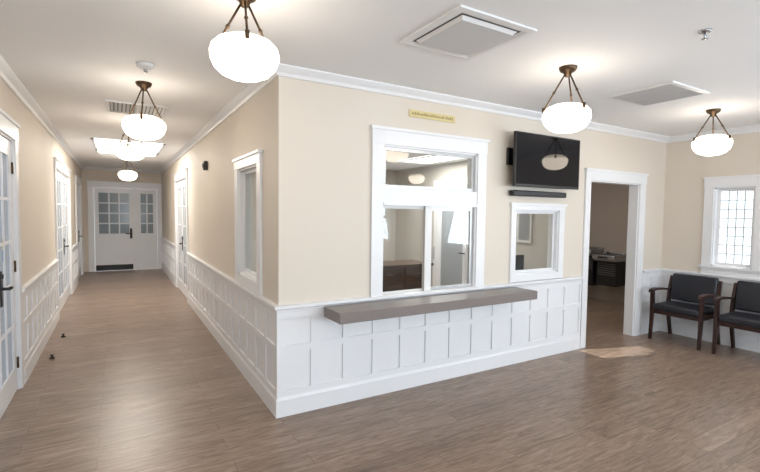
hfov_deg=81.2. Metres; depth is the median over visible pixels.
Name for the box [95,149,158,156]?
ceiling light panel
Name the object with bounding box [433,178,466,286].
door
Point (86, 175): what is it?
wall
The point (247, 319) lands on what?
wainscoting
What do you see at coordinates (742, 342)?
baseboard
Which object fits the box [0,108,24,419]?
door
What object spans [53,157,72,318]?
door
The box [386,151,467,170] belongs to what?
ceiling
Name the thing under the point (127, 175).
pendant lamp
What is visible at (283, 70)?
trim
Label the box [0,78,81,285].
wall
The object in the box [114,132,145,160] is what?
pendant lamp
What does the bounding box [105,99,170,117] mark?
ceiling vent
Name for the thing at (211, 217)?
wall
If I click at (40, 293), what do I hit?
trim
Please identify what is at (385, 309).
countertop
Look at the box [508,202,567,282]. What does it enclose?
window
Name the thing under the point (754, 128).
trim
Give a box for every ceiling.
[0,0,759,169]
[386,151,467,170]
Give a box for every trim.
[0,55,83,168]
[22,238,83,363]
[82,166,159,172]
[158,71,277,172]
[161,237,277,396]
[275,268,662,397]
[276,63,669,142]
[580,168,648,347]
[659,268,759,338]
[667,125,759,142]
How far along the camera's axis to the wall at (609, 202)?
8.46 m
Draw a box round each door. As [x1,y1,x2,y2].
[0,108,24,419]
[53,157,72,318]
[75,175,82,282]
[86,181,161,271]
[173,168,188,301]
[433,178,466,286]
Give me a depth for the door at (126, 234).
12.04 m
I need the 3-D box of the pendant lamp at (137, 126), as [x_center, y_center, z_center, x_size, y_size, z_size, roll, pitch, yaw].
[-2.074,-1.096,3.896,0.344,0.497,0.350,-1,3,-31]
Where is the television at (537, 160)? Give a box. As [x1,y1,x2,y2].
[506,131,579,189]
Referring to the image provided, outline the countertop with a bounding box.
[324,287,536,324]
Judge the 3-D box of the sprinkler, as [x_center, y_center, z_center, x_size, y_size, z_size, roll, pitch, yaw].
[1.952,-1.206,2.661,0.072,0.050,0.072,-1,3,-31]
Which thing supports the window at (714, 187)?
in the wall at (685, 170)
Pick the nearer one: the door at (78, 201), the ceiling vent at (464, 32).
the ceiling vent at (464, 32)
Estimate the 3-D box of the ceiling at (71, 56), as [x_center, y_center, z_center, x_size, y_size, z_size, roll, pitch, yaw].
[0.410,-1.492,6.422,9.110,0.100,17.240,-1,3,-31]
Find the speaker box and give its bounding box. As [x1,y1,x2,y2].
[202,161,207,169]
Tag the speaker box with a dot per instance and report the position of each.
(205, 163)
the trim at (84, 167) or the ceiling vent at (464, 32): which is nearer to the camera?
the ceiling vent at (464, 32)
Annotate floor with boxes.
[0,268,759,471]
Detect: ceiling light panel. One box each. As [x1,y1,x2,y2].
[91,138,165,152]
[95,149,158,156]
[397,155,465,164]
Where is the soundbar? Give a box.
[509,190,565,197]
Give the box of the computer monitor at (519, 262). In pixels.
[515,255,523,269]
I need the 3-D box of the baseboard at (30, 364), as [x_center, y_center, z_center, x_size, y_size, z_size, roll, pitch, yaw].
[-3.428,1.286,4.305,0.026,0.170,17.000,-1,3,-31]
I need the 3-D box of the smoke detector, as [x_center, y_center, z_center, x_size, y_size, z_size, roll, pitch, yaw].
[-1.795,-1.283,3.390,0.130,0.065,0.130,-1,3,-31]
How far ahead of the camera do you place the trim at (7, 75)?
4.56 m
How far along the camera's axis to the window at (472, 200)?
4.21 m
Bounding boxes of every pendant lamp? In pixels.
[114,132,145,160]
[118,161,136,180]
[122,81,165,140]
[209,0,278,81]
[542,64,591,132]
[692,108,732,155]
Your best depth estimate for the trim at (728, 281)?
5.73 m
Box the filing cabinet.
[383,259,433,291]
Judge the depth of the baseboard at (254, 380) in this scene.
4.63 m
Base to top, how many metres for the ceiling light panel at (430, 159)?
0.019 m
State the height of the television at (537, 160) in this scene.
0.560 m
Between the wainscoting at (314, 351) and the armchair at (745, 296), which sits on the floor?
the armchair at (745, 296)
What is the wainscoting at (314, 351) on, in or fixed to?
attached to the wall at (322, 132)
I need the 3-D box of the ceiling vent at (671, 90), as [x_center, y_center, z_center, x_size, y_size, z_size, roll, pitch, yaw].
[2.525,-1.285,4.045,0.620,0.019,0.580,-1,3,-31]
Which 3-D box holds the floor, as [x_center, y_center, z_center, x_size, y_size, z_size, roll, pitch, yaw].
[0.374,1.354,6.567,9.110,0.100,17.240,-1,3,-31]
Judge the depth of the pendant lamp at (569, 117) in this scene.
3.26 m
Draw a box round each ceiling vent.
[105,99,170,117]
[398,5,536,60]
[606,81,708,105]
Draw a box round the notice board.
[517,213,532,242]
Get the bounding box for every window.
[232,149,262,294]
[370,125,489,296]
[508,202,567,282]
[698,174,759,278]
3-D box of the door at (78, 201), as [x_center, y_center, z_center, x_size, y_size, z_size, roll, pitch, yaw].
[-7.148,-0.185,10.453,0.186,2.390,1.676,-1,3,-31]
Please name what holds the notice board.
attached to the wall partition at (409, 222)
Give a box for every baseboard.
[25,267,83,383]
[161,264,276,417]
[276,319,659,418]
[659,319,759,352]
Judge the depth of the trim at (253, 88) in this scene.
4.85 m
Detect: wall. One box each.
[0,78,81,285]
[81,169,160,271]
[161,80,273,301]
[274,76,666,304]
[587,183,628,303]
[661,132,759,271]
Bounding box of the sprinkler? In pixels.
[698,28,712,40]
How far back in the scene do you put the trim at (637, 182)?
5.99 m
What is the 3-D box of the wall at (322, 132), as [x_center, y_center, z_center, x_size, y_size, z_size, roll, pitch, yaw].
[2.185,0.014,5.305,7.000,2.750,0.120,-1,3,-31]
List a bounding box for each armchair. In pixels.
[648,273,722,350]
[711,281,759,353]
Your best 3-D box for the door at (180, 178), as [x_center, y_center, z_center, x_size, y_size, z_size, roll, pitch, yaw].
[-3.855,-0.054,8.690,0.186,2.390,1.976,-1,3,-31]
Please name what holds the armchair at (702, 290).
on the floor
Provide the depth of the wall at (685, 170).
6.02 m
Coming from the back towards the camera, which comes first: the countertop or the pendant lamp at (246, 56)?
the countertop
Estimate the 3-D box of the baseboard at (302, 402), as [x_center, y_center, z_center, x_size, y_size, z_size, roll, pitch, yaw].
[1.602,1.316,4.949,5.646,0.170,0.026,-1,3,-31]
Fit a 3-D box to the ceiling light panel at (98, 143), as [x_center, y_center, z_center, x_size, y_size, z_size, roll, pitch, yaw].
[-4.347,-1.555,7.669,1.060,0.019,1.200,-1,3,-31]
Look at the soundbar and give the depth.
4.83 m
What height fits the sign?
0.065 m
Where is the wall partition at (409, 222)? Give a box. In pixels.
[395,161,547,286]
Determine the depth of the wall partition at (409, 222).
8.02 m
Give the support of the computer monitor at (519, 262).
on the reception desk
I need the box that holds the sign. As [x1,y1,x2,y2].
[409,109,454,122]
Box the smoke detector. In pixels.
[136,61,154,72]
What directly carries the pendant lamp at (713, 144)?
hanging from the ceiling at (71, 56)

